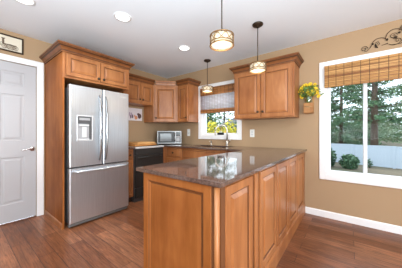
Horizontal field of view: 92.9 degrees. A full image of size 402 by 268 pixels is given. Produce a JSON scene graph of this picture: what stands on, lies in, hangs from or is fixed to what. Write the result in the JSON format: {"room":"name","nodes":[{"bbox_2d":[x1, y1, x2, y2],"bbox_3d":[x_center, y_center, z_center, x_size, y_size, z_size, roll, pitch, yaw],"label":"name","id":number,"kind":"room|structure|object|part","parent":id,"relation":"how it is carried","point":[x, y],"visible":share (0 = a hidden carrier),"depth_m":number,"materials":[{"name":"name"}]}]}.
{"room":"kitchen","nodes":[
{"label":"kitchen","id":0,"kind":"room"},
{"bbox_2d":[0,28,166,215],"bbox_3d":[-2.759,-0.033,2.131,0.160,2.520,6.200,0,0,38],"label":"wall","id":1,"kind":"structure","parent":0,"point":[33,48],"depth_m":2.71,"materials":[{"name":"beige paint"}]},
{"bbox_2d":[0,33,23,54],"bbox_3d":[-2.502,-1.133,2.313,0.022,0.205,0.522,0,0,38],"label":"framed drawing","id":2,"kind":"object","parent":1,"relation":"attached to","point":[9,43],"visible":1,"depth_m":2.43,"materials":[{"name":"beige paper"}]},
{"bbox_2d":[0,60,35,223],"bbox_3d":[-2.511,0.116,2.326,0.098,2.039,0.783,0,0,38],"label":"door","id":3,"kind":"structure","parent":1,"relation":"in","point":[17,81],"depth_m":2.48,"materials":[{"name":"grey wood"}]},
{"bbox_3d":[-2.309,0.218,2.555,0.058,0.062,0.152,0,0,38],"label":"handle","id":4,"kind":"part","parent":3,"relation":"part of","materials":[{"name":"silver metal"}]},
{"bbox_2d":[0,215,35,225],"bbox_3d":[-2.506,1.141,2.321,0.032,0.011,0.782,0,0,38],"label":"trim","id":5,"kind":"structure","parent":1,"relation":"attached to","point":[35,215],"depth_m":2.48,"materials":[{"name":"white"}]},
{"bbox_2d":[0,53,43,215],"bbox_3d":[-2.500,0.083,2.316,0.024,2.129,0.936,0,0,38],"label":"trim","id":6,"kind":"structure","parent":1,"relation":"attached to","point":[40,66],"depth_m":2.65,"materials":[{"name":"white wood"}]},
{"bbox_2d":[128,107,141,120],"bbox_3d":[-1.327,-0.373,3.837,0.018,0.250,0.330,0,0,38],"label":"print","id":7,"kind":"object","parent":1,"relation":"attached to","point":[134,114],"visible":0.95,"depth_m":3.82,"materials":[{"name":"white paper"}]},
{"bbox_2d":[118,73,154,106],"bbox_3d":[-1.289,-0.797,3.596,0.374,0.508,0.764,0,0,38],"label":"upper cabinet","id":8,"kind":"object","parent":1,"relation":"attached to","point":[140,92],"visible":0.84,"depth_m":3.56,"materials":[{"name":"brown wood"}]},
{"bbox_3d":[-1.266,-0.743,3.402,0.020,0.375,0.440,0,0,38],"label":"door","id":9,"kind":"part","parent":8,"relation":"part of","materials":[{"name":"brown wood"}]},
{"bbox_3d":[-1.190,-0.754,3.520,0.003,0.422,0.764,0,0,38],"label":"frame","id":10,"kind":"part","parent":8,"relation":"part of","materials":[{"name":"brown wood"}]},
{"bbox_3d":[-1.165,-1.002,3.501,0.062,0.098,0.764,0,0,38],"label":"crown molding","id":11,"kind":"part","parent":8,"relation":"part of","materials":[{"name":"brown wood"}]},
{"bbox_3d":[-1.044,-0.743,3.691,0.020,0.375,0.272,0,0,38],"label":"door","id":12,"kind":"part","parent":8,"relation":"part of","materials":[{"name":"brown wood"}]},
{"bbox_2d":[0,0,401,78],"bbox_3d":[-0.083,-1.353,0.066,6.920,0.120,6.520,0,0,38],"label":"ceiling","id":13,"kind":"structure","parent":0,"point":[156,29],"depth_m":2.28,"materials":[{"name":"white paint"}]},
{"bbox_2d":[16,0,35,5],"bbox_3d":[-1.712,-1.288,1.842,0.184,0.008,0.184,0,0,38],"label":"recessed light","id":14,"kind":"object","parent":13,"relation":"in","point":[26,2],"visible":1,"depth_m":1.88,"materials":[{"name":"white"}]},
{"bbox_2d":[114,12,130,21],"bbox_3d":[-0.872,-1.288,2.128,0.184,0.008,0.184,0,0,38],"label":"recessed light","id":15,"kind":"object","parent":13,"relation":"in","point":[121,16],"visible":1,"depth_m":2.12,"materials":[{"name":"white"}]},
{"bbox_2d":[178,45,189,50],"bbox_3d":[-0.252,-1.288,2.906,0.184,0.008,0.184,0,0,38],"label":"recessed light","id":16,"kind":"object","parent":13,"relation":"in","point":[183,47],"visible":1,"depth_m":2.90,"materials":[{"name":"white"}]},
{"bbox_2d":[202,59,212,92],"bbox_3d":[0.113,-1.011,3.395,0.208,0.562,0.208,0,0,38],"label":"pendant lamp","id":17,"kind":"object","parent":13,"relation":"hanging from","point":[207,88],"visible":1,"depth_m":3.35,"materials":[{"name":"brown metal"}]},
{"bbox_2d":[210,0,233,50],"bbox_3d":[0.175,-1.011,1.609,0.208,0.562,0.208,0,0,38],"label":"pendant lamp","id":18,"kind":"object","parent":13,"relation":"hanging from","point":[223,39],"visible":1,"depth_m":1.56,"materials":[{"name":"brown metal"}]},
{"bbox_3d":[0.175,-0.777,1.609,0.176,0.068,0.176,0,0,38],"label":"lamp shade","id":19,"kind":"part","parent":18,"relation":"part of","materials":[{"name":"beige"}]},
{"bbox_2d":[212,41,231,48],"bbox_3d":[0.175,-0.742,1.609,0.172,0.006,0.172,0,0,38],"label":"diffuser","id":20,"kind":"object","parent":18,"relation":"attached to","point":[215,44],"depth_m":1.60,"materials":[{"name":"beige glass"}]},
{"bbox_2d":[249,21,266,73],"bbox_3d":[0.674,-1.011,2.270,0.208,0.562,0.208,0,0,38],"label":"pendant lamp","id":21,"kind":"object","parent":13,"relation":"hanging from","point":[255,67],"visible":1,"depth_m":2.23,"materials":[{"name":"brown metal"}]},
{"bbox_3d":[0.674,-1.050,2.270,0.010,0.426,0.010,0,0,38],"label":"rod","id":22,"kind":"part","parent":21,"relation":"part of","materials":[{"name":"brown metal"}]},
{"bbox_3d":[0.674,-0.777,2.270,0.176,0.068,0.176,0,0,38],"label":"lamp shade","id":23,"kind":"part","parent":21,"relation":"part of","materials":[{"name":"beige"}]},
{"bbox_2d":[251,69,264,72],"bbox_3d":[0.674,-0.742,2.270,0.172,0.006,0.172,0,0,38],"label":"diffuser","id":24,"kind":"object","parent":21,"relation":"attached to","point":[252,70],"depth_m":2.26,"materials":[{"name":"beige glass"}]},
{"bbox_2d":[0,200,401,267],"bbox_3d":[-0.083,1.187,0.066,6.600,0.080,6.200,0,0,38],"label":"floor","id":25,"kind":"structure","parent":0,"point":[116,239],"depth_m":1.97,"materials":[{"name":"brown wood"}]},
{"bbox_2d":[39,40,134,229],"bbox_3d":[-1.638,0.041,2.806,0.787,2.213,0.986,0,0,38],"label":"refrigerator surround","id":26,"kind":"object","parent":25,"relation":"on","point":[65,63],"visible":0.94,"depth_m":2.47,"materials":[{"name":"brown wood"}]},
{"bbox_3d":[-1.918,1.114,2.472,0.692,0.066,0.010,0,0,38],"label":"molding","id":27,"kind":"part","parent":26,"relation":"part of","materials":[{"name":"brown wood"}]},
{"bbox_3d":[-1.921,0.082,2.493,0.722,2.130,0.020,0,0,38],"label":"panel","id":28,"kind":"part","parent":26,"relation":"part of","materials":[{"name":"brown wood"}]},
{"bbox_3d":[-1.490,-0.823,2.440,0.020,0.264,0.393,0,0,38],"label":"door","id":29,"kind":"part","parent":26,"relation":"part of","materials":[{"name":"brown wood"}]},
{"bbox_3d":[-1.638,-1.017,2.806,0.787,0.098,0.986,0,0,38],"label":"crown molding","id":30,"kind":"part","parent":26,"relation":"part of","materials":[{"name":"brown wood"}]},
{"bbox_3d":[-1.379,-0.824,2.606,0.006,0.318,0.862,0,0,38],"label":"frame","id":31,"kind":"part","parent":26,"relation":"part of","materials":[{"name":"brown wood"}]},
{"bbox_3d":[-1.246,-0.823,2.756,0.020,0.264,0.394,0,0,38],"label":"door","id":32,"kind":"part","parent":26,"relation":"part of","materials":[{"name":"brown wood"}]},
{"bbox_2d":[64,84,127,227],"bbox_3d":[-1.596,0.278,2.778,0.830,1.738,0.774,0,0,38],"label":"refrigerator","id":33,"kind":"object","parent":25,"relation":"on","point":[95,120],"visible":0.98,"depth_m":2.48,"materials":[{"name":"grey metal"}]},
{"bbox_3d":[-1.463,-0.085,2.429,0.058,0.993,0.385,0,0,38],"label":"door","id":34,"kind":"part","parent":33,"relation":"part of","materials":[{"name":"silver metal"}]},
{"bbox_3d":[-1.453,-0.161,2.392,0.003,0.092,0.160,0,0,38],"label":"control panel","id":35,"kind":"part","parent":33,"relation":"part of","materials":[{"name":"grey metal"}]},
{"bbox_3d":[-1.344,0.757,2.583,0.058,0.656,0.774,0,0,38],"label":"freezer drawer","id":36,"kind":"part","parent":33,"relation":"part of","materials":[{"name":"silver metal"}]},
{"bbox_3d":[-1.323,-0.068,2.508,0.067,0.857,0.032,0,0,38],"label":"handle","id":37,"kind":"part","parent":33,"relation":"part of","materials":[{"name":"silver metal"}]},
{"bbox_3d":[-1.297,0.471,2.547,0.069,0.030,0.723,0,0,38],"label":"handle","id":38,"kind":"part","parent":33,"relation":"part of","materials":[{"name":"silver metal"}]},
{"bbox_3d":[-1.272,-0.066,2.573,0.067,0.852,0.032,0,0,38],"label":"handle","id":39,"kind":"part","parent":33,"relation":"part of","materials":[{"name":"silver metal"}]},
{"bbox_3d":[-1.224,-0.085,2.739,0.058,0.993,0.381,0,0,38],"label":"door","id":40,"kind":"part","parent":33,"relation":"part of","materials":[{"name":"silver metal"}]},
{"bbox_2d":[128,149,132,201],"bbox_3d":[-1.379,0.702,3.256,0.647,0.890,0.158,0,0,38],"label":"base cabinet","id":41,"kind":"object","parent":25,"relation":"on","point":[130,151],"visible":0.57,"depth_m":3.10,"materials":[{"name":"brown wood"}]},
{"bbox_3d":[-1.156,0.358,3.084,0.020,0.147,0.134,0,0,38],"label":"drawer","id":42,"kind":"part","parent":41,"relation":"part of","materials":[{"name":"brown wood"}]},
{"bbox_3d":[-1.156,0.735,3.084,0.020,0.575,0.134,0,0,38],"label":"door","id":43,"kind":"part","parent":41,"relation":"part of","materials":[{"name":"brown wood"}]},
{"bbox_2d":[128,145,163,202],"bbox_3d":[-1.123,0.688,3.540,0.647,0.918,0.595,0,0,38],"label":"range","id":44,"kind":"object","parent":25,"relation":"on","point":[152,154],"visible":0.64,"depth_m":3.23,"materials":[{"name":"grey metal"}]},
{"bbox_3d":[-0.902,0.999,3.369,0.035,0.167,0.583,0,0,38],"label":"warming drawer","id":45,"kind":"part","parent":44,"relation":"part of","materials":[{"name":"black metal"}]},
{"bbox_2d":[128,141,156,146],"bbox_3d":[-1.143,0.197,3.512,0.400,0.064,0.510,0,0,30],"label":"cutting board","id":46,"kind":"object","parent":44,"relation":"on","point":[139,143],"visible":0.78,"depth_m":3.37,"materials":[{"name":"brown wood"}]},
{"bbox_2d":[128,145,163,148],"bbox_3d":[-1.118,0.248,3.536,0.620,0.030,0.595,0,0,38],"label":"cooktop","id":47,"kind":"object","parent":44,"relation":"in","point":[151,146],"depth_m":3.35,"materials":[{"name":"silver metal"}]},
{"bbox_3d":[-0.901,0.641,3.369,0.037,0.532,0.587,0,0,38],"label":"oven door","id":48,"kind":"part","parent":44,"relation":"part of","materials":[{"name":"black metal"}]},
{"bbox_3d":[-0.901,0.318,3.369,0.037,0.107,0.587,0,0,38],"label":"control panel","id":49,"kind":"part","parent":44,"relation":"part of","materials":[{"name":"black metal"}]},
{"bbox_2d":[163,147,166,162],"bbox_3d":[-0.756,0.702,4.070,0.639,0.890,0.681,0,0,38],"label":"base cabinet","id":50,"kind":"object","parent":25,"relation":"on","point":[164,148],"visible":0.02,"depth_m":3.68,"materials":[{"name":"brown wood"}]},
{"bbox_2d":[167,147,181,161],"bbox_3d":[-0.334,0.702,3.764,0.398,0.890,0.649,0,0,38],"label":"base cabinet","id":51,"kind":"object","parent":25,"relation":"on","point":[173,153],"visible":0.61,"depth_m":3.53,"materials":[{"name":"brown wood"}]},
{"bbox_3d":[-0.506,0.366,3.541,0.370,0.162,0.020,0,0,38],"label":"drawer","id":52,"kind":"part","parent":51,"relation":"part of","materials":[{"name":"brown wood"}]},
{"bbox_3d":[-0.506,0.742,3.541,0.370,0.560,0.020,0,0,38],"label":"door","id":53,"kind":"part","parent":51,"relation":"part of","materials":[{"name":"brown wood"}]},
{"bbox_2d":[182,146,226,159],"bbox_3d":[0.189,0.702,3.361,0.918,0.890,0.649,0,0,38],"label":"base cabinet","id":54,"kind":"object","parent":25,"relation":"on","point":[187,153],"visible":0.04,"depth_m":3.19,"materials":[{"name":"brown wood"}]},
{"bbox_3d":[0.016,0.366,3.138,0.890,0.162,0.020,0,0,38],"label":"drawer","id":55,"kind":"part","parent":54,"relation":"part of","materials":[{"name":"brown wood"}]},
{"bbox_2d":[144,152,304,267],"bbox_3d":[0.558,0.702,2.012,0.596,0.890,2.332,0,0,38],"label":"base cabinet","id":56,"kind":"object","parent":25,"relation":"on","point":[251,221],"visible":0.79,"depth_m":1.18,"materials":[{"name":"brown wood"}]},
{"bbox_3d":[-0.163,0.702,1.118,0.548,0.890,0.021,0,0,38],"label":"panel","id":57,"kind":"part","parent":56,"relation":"part of","materials":[{"name":"brown wood"}]},
{"bbox_3d":[0.070,0.702,0.951,0.040,0.890,0.036,0,0,38],"label":"corner post","id":58,"kind":"part","parent":56,"relation":"part of","materials":[{"name":"brown wood"}]},
{"bbox_2d":[136,143,306,187],"bbox_3d":[-0.355,0.245,2.708,2.936,0.024,2.346,0,0,38],"label":"countertop","id":59,"kind":"structure","parent":56,"relation":"on","point":[224,169],"depth_m":1.41,"materials":[{"name":"brown stone"}]},
{"bbox_2d":[157,131,181,143],"bbox_3d":[-0.668,0.094,4.059,0.498,0.278,0.323,0,0,-8],"label":"microwave oven","id":60,"kind":"object","parent":59,"relation":"on","point":[163,137],"visible":0.98,"depth_m":3.93,"materials":[{"name":"grey metal"}]},
{"bbox_3d":[-0.709,0.086,3.925,0.335,0.226,0.004,0,0,-8],"label":"door","id":61,"kind":"part","parent":60,"relation":"part of","materials":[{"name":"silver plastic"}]},
{"bbox_3d":[-0.470,0.086,3.961,0.094,0.214,0.003,0,0,-8],"label":"control panel","id":62,"kind":"part","parent":60,"relation":"part of","materials":[{"name":"silver metal"}]},
{"bbox_2d":[215,124,230,145],"bbox_3d":[0.391,0.039,3.450,0.289,0.388,0.083,0,0,11],"label":"kitchen faucet","id":63,"kind":"object","parent":59,"relation":"on","point":[227,142],"visible":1,"depth_m":3.44,"materials":[{"name":"silver metal"}]},
{"bbox_3d":[0.227,0.642,1.123,0.019,0.726,0.346,0,0,38],"label":"panel","id":64,"kind":"part","parent":56,"relation":"part of","materials":[{"name":"brown wood"}]},
{"bbox_3d":[0.805,0.267,1.874,0.016,0.020,2.240,0,0,38],"label":"rail","id":65,"kind":"part","parent":56,"relation":"part of","materials":[{"name":"brown wood"}]},
{"bbox_3d":[0.540,0.642,1.528,0.019,0.726,0.380,0,0,38],"label":"panel","id":66,"kind":"part","parent":56,"relation":"part of","materials":[{"name":"brown wood"}]},
{"bbox_3d":[0.785,0.642,1.846,0.019,0.726,0.370,0,0,38],"label":"panel","id":67,"kind":"part","parent":56,"relation":"part of","materials":[{"name":"brown wood"}]},
{"bbox_3d":[0.802,1.077,1.862,0.026,0.140,2.262,0,0,38],"label":"molding","id":68,"kind":"part","parent":56,"relation":"part of","materials":[{"name":"brown wood"}]},
{"bbox_3d":[1.048,0.642,2.186,0.019,0.726,0.390,0,0,38],"label":"panel","id":69,"kind":"part","parent":56,"relation":"part of","materials":[{"name":"brown wood"}]},
{"bbox_3d":[1.306,0.642,2.521,0.019,0.726,0.395,0,0,38],"label":"panel","id":70,"kind":"part","parent":56,"relation":"part of","materials":[{"name":"brown wood"}]},
{"bbox_2d":[167,19,401,225],"bbox_3d":[1.860,-0.033,2.583,6.920,2.520,0.160,0,0,38],"label":"wall","id":71,"kind":"structure","parent":0,"point":[375,203],"depth_m":2.68,"materials":[{"name":"beige paint"}]},
{"bbox_2d":[144,80,181,123],"bbox_3d":[-0.741,-0.632,4.072,0.659,0.827,0.660,0,0,38],"label":"upper cabinet","id":72,"kind":"object","parent":71,"relation":"attached to","point":[164,110],"visible":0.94,"depth_m":3.84,"materials":[{"name":"brown wood"}]},
{"bbox_3d":[-0.711,-0.580,3.843,0.430,0.697,0.020,0,0,-7],"label":"door","id":73,"kind":"part","parent":72,"relation":"part of","materials":[{"name":"brown wood"}]},
{"bbox_3d":[-0.710,-0.997,3.837,0.402,0.098,0.028,0,0,-7],"label":"crown molding","id":74,"kind":"part","parent":72,"relation":"part of","materials":[{"name":"brown wood"}]},
{"bbox_2d":[176,78,200,122],"bbox_3d":[-0.252,-0.635,3.874,0.354,0.832,0.376,0,0,38],"label":"upper cabinet","id":75,"kind":"object","parent":71,"relation":"attached to","point":[187,87],"visible":1,"depth_m":3.78,"materials":[{"name":"brown wood"}]},
{"bbox_3d":[-0.360,-0.581,3.784,0.260,0.699,0.020,0,0,38],"label":"door","id":76,"kind":"part","parent":75,"relation":"part of","materials":[{"name":"brown wood"}]},
{"bbox_3d":[-0.353,-0.592,3.793,0.292,0.746,0.003,0,0,38],"label":"frame","id":77,"kind":"part","parent":75,"relation":"part of","materials":[{"name":"brown wood"}]},
{"bbox_3d":[-0.252,-1.002,3.874,0.354,0.098,0.376,0,0,38],"label":"crown molding","id":78,"kind":"part","parent":75,"relation":"part of","materials":[{"name":"brown wood"}]},
{"bbox_2d":[198,80,241,139],"bbox_3d":[0.380,-0.420,3.713,0.965,1.085,0.180,0,0,38],"label":"window","id":79,"kind":"structure","parent":71,"relation":"in","point":[202,118],"depth_m":3.78,"materials":[{"name":"white"}]},
{"bbox_2d":[200,83,233,113],"bbox_3d":[0.312,-0.638,3.623,0.807,0.500,0.038,0,0,38],"label":"bamboo blind","id":80,"kind":"object","parent":79,"relation":"attached to","point":[221,99],"visible":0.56,"depth_m":3.60,"materials":[{"name":"white fabric"}]},
{"bbox_3d":[0.313,-0.603,3.624,0.807,0.300,0.002,0,0,38],"label":"sheer panel","id":81,"kind":"part","parent":80,"relation":"part of","materials":[{"name":"white fabric"}]},
{"bbox_3d":[0.374,-0.420,3.705,0.791,0.911,0.030,0,0,38],"label":"sash","id":82,"kind":"part","parent":79,"relation":"part of","materials":[{"name":"white plastic"}]},
{"bbox_2d":[250,129,253,136],"bbox_3d":[0.868,0.005,3.241,0.080,0.130,0.010,0,0,38],"label":"outlet plate","id":83,"kind":"object","parent":71,"relation":"attached to","point":[251,130],"visible":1,"depth_m":3.24,"materials":[{"name":"white plastic"}]},
{"bbox_2d":[229,52,303,119],"bbox_3d":[0.973,-0.635,2.928,1.021,0.832,0.376,0,0,38],"label":"upper cabinet","id":84,"kind":"object","parent":71,"relation":"attached to","point":[271,94],"visible":0.97,"depth_m":2.74,"materials":[{"name":"brown wood"}]},
{"bbox_3d":[0.716,-0.581,2.953,0.416,0.699,0.020,0,0,38],"label":"door","id":85,"kind":"part","parent":84,"relation":"part of","materials":[{"name":"brown wood"}]},
{"bbox_3d":[0.896,-0.592,2.829,0.897,0.746,0.003,0,0,38],"label":"frame","id":86,"kind":"part","parent":84,"relation":"part of","materials":[{"name":"brown wood"}]},
{"bbox_3d":[0.973,-1.002,2.928,1.021,0.098,0.376,0,0,38],"label":"crown molding","id":87,"kind":"part","parent":84,"relation":"part of","materials":[{"name":"brown wood"}]},
{"bbox_3d":[1.056,-0.581,2.691,0.426,0.699,0.020,0,0,38],"label":"door","id":88,"kind":"part","parent":84,"relation":"part of","materials":[{"name":"brown wood"}]},
{"bbox_2d":[304,93,313,113],"bbox_3d":[1.509,-0.425,2.675,0.116,0.305,0.120,0,0,38],"label":"wall planter","id":89,"kind":"object","parent":71,"relation":"attached to","point":[308,107],"visible":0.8,"depth_m":2.65,"materials":[{"name":"brown wood"}]},
{"bbox_2d":[298,82,323,102],"bbox_3d":[1.480,-0.549,2.667,0.414,0.289,0.128,0,0,38],"label":"flower bouquet","id":90,"kind":"object","parent":89,"relation":"in","point":[306,88],"visible":0.98,"depth_m":2.64,"materials":[{"name":"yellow plant"}]},
{"bbox_2d":[305,206,401,234],"bbox_3d":[2.355,1.103,2.090,2.155,0.088,0.015,0,0,38],"label":"baseboard","id":91,"kind":"structure","parent":71,"relation":"attached to","point":[396,229],"depth_m":2.40,"materials":[{"name":"white"}]},
{"bbox_2d":[319,47,401,188],"bbox_3d":[2.353,-0.167,2.190,1.686,1.599,0.180,0,0,38],"label":"window","id":92,"kind":"structure","parent":71,"relation":"in","point":[325,172],"depth_m":2.50,"materials":[{"name":"white"}]},
{"bbox_3d":[1.915,-0.167,2.515,0.415,1.419,0.030,0,0,38],"label":"sash","id":93,"kind":"part","parent":92,"relation":"part of","materials":[{"name":"white plastic"}]},
{"bbox_2d":[324,53,401,87],"bbox_3d":[2.281,-0.749,2.097,1.560,0.288,0.046,0,0,38],"label":"bamboo blind","id":94,"kind":"object","parent":92,"relation":"attached to","point":[387,67],"visible":1,"depth_m":2.31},
{"bbox_3d":[2.358,-0.167,2.195,0.758,1.419,0.030,0,0,38],"label":"sash","id":95,"kind":"part","parent":92,"relation":"part of","materials":[{"name":"white plastic"}]},
{"bbox_2d":[362,25,401,51],"bbox_3d":[2.303,-1.119,2.125,0.793,0.245,0.024,0,0,38],"label":"scroll","id":96,"kind":"object","parent":71,"relation":"attached to","point":[395,37],"visible":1,"depth_m":2.22,"materials":[{"name":"brown metal"}]},
{"label":"outside","id":97,"kind":"structure","parent":0,"visible":0},
{"bbox_2d":[331,137,401,176],"bbox_3d":[24.090,2.297,61.312,150.000,0.300,119.700,0,0,38],"label":"ground","id":98,"kind":"structure","parent":97,"point":[374,169],"depth_m":11.24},
{"bbox_2d":[207,117,219,132],"bbox_3d":[0.428,0.862,8.486,1.525,3.126,1.522,0,0,38],"label":"shrub","id":99,"kind":"object","parent":98,"relation":"on","point":[211,127],"visible":0.07,"depth_m":8.36,"materials":[{"name":"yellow plant"}]},
{"bbox_2d":[207,112,233,132],"bbox_3d":[0.098,-2.643,15.038,5.278,10.421,5.202,0,0,17],"label":"pine tree","id":100,"kind":"object","parent":98,"relation":"on","point":[210,114],"visible":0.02,"depth_m":14.14,"materials":[{"name":"green plant"}]},
{"bbox_2d":[212,112,233,123],"bbox_3d":[4.181,-5.302,36.544,8.767,15.102,8.364,0,0,-31],"label":"pine tree","id":101,"kind":"object","parent":98,"relation":"on","point":[223,113],"visible":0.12,"depth_m":35.51,"materials":[{"name":"green plant"}]},
{"bbox_2d":[219,118,236,130],"bbox_3d":[4.798,-0.053,27.000,6.800,4.400,6.600,0,0,0],"label":"house","id":102,"kind":"structure","parent":98,"relation":"on","point":[232,119],"depth_m":23.70,"materials":[{"name":"grey"}]},
{"bbox_2d":[221,119,236,132],"bbox_3d":[1.500,0.821,9.902,1.296,3.092,1.292,0,0,38],"label":"shrub","id":103,"kind":"object","parent":98,"relation":"on","point":[227,123],"visible":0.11,"depth_m":9.85,"materials":[{"name":"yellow plant"}]},
{"bbox_2d":[331,148,336,165],"bbox_3d":[8.110,1.557,12.395,1.232,1.460,1.207,0,0,38],"label":"shrub","id":104,"kind":"object","parent":98,"relation":"on","point":[333,155],"visible":0.13,"depth_m":12.07,"materials":[{"name":"green plant"}]},
{"bbox_2d":[331,119,346,140],"bbox_3d":[35.486,-0.936,52.035,7.487,7.420,7.449,0,0,38],"label":"thicket","id":105,"kind":"object","parent":98,"relation":"on","point":[336,133],"visible":0.09,"depth_m":50.14,"materials":[{"name":"green plant"}]},
{"bbox_2d":[338,154,359,168],"bbox_3d":[8.910,1.728,11.504,1.016,1.025,1.051,0,0,-30],"label":"shrub","id":106,"kind":"object","parent":98,"relation":"on","point":[348,161],"visible":0.99,"depth_m":11.31,"materials":[{"name":"green plant"}]},
{"bbox_2d":[331,84,385,145],"bbox_3d":[17.301,-5.140,23.024,7.427,15.426,7.735,0,0,-40],"label":"pine tree","id":107,"kind":"object","parent":98,"relation":"on","point":[342,137],"visible":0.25,"depth_m":22.91,"materials":[{"name":"green plant"}]},
{"bbox_2d":[331,143,401,168],"bbox_3d":[9.823,1.417,13.958,0.123,1.460,14.364,0,0,-36],"label":"vinyl fence","id":108,"kind":"object","parent":98,"relation":"on","point":[381,156],"visible":0.28,"depth_m":12.14,"materials":[{"name":"grey plastic"}]},
{"bbox_3d":[9.823,1.444,13.958,0.050,1.345,1.915,0,0,-36],"label":"fence panel","id":109,"kind":"part","parent":108,"relation":"part of","materials":[{"name":"grey plastic"}]},
{"bbox_3d":[10.427,1.460,13.139,0.120,1.373,0.120,0,0,-36],"label":"post","id":110,"kind":"part","parent":108,"relation":"part of","materials":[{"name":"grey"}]},
{"bbox_3d":[11.031,1.455,12.321,0.050,1.323,1.915,0,0,-36],"label":"fence panel","id":111,"kind":"part","parent":108,"relation":"part of","materials":[{"name":"grey plastic"}]},
{"bbox_3d":[11.636,1.471,11.502,0.120,1.352,0.120,0,0,-36],"label":"post","id":112,"kind":"part","parent":108,"relation":"part of","materials":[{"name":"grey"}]},
{"bbox_3d":[12.240,1.466,10.684,0.050,1.302,1.915,0,0,-36],"label":"fence panel","id":113,"kind":"part","parent":108,"relation":"part of","materials":[{"name":"grey plastic"}]},
{"bbox_2d":[333,79,401,145],"bbox_3d":[14.149,-4.302,15.263,5.869,13.102,6.224,0,0,38],"label":"pine tree","id":114,"kind":"object","parent":98,"relation":"on","point":[374,103],"visible":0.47,"depth_m":15.31,"materials":[{"name":"green plant"}]},
{"bbox_2d":[348,119,389,142],"bbox_3d":[38.483,-0.966,44.016,7.418,7.432,7.530,0,0,38],"label":"thicket","id":115,"kind":"object","parent":98,"relation":"on","point":[378,119],"visible":0.09,"depth_m":43.06,"materials":[{"name":"green plant"}]},
{"bbox_2d":[338,83,401,143],"bbox_3d":[32.921,-5.802,37.902,9.980,16.102,9.169,0,0,42],"label":"pine tree","id":116,"kind":"object","parent":98,"relation":"on","point":[383,131],"visible":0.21,"depth_m":36.42,"materials":[{"name":"green plant"}]},
{"bbox_2d":[367,159,372,167],"bbox_3d":[10.380,1.882,11.796,0.416,0.687,0.412,0,0,38],"label":"shrub","id":117,"kind":"object","parent":98,"relation":"on","point":[369,163],"visible":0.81,"depth_m":11.74,"materials":[{"name":"green plant"}]},
{"bbox_2d":[378,81,401,136],"bbox_3d":[19.335,-4.302,16.778,5.676,13.102,5.975,0,0,2],"label":"pine tree","id":118,"kind":"object","parent":98,"relation":"on","point":[399,125],"visible":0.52,"depth_m":18.25,"materials":[{"name":"green plant"}]},
{"bbox_2d":[386,121,401,140],"bbox_3d":[57.058,-0.969,55.959,7.716,7.525,7.415,0,0,38],"label":"thicket","id":119,"kind":"object","parent":98,"relation":"on","point":[391,128],"visible":0.2,"depth_m":54.94,"materials":[{"name":"green plant"}]}
]}

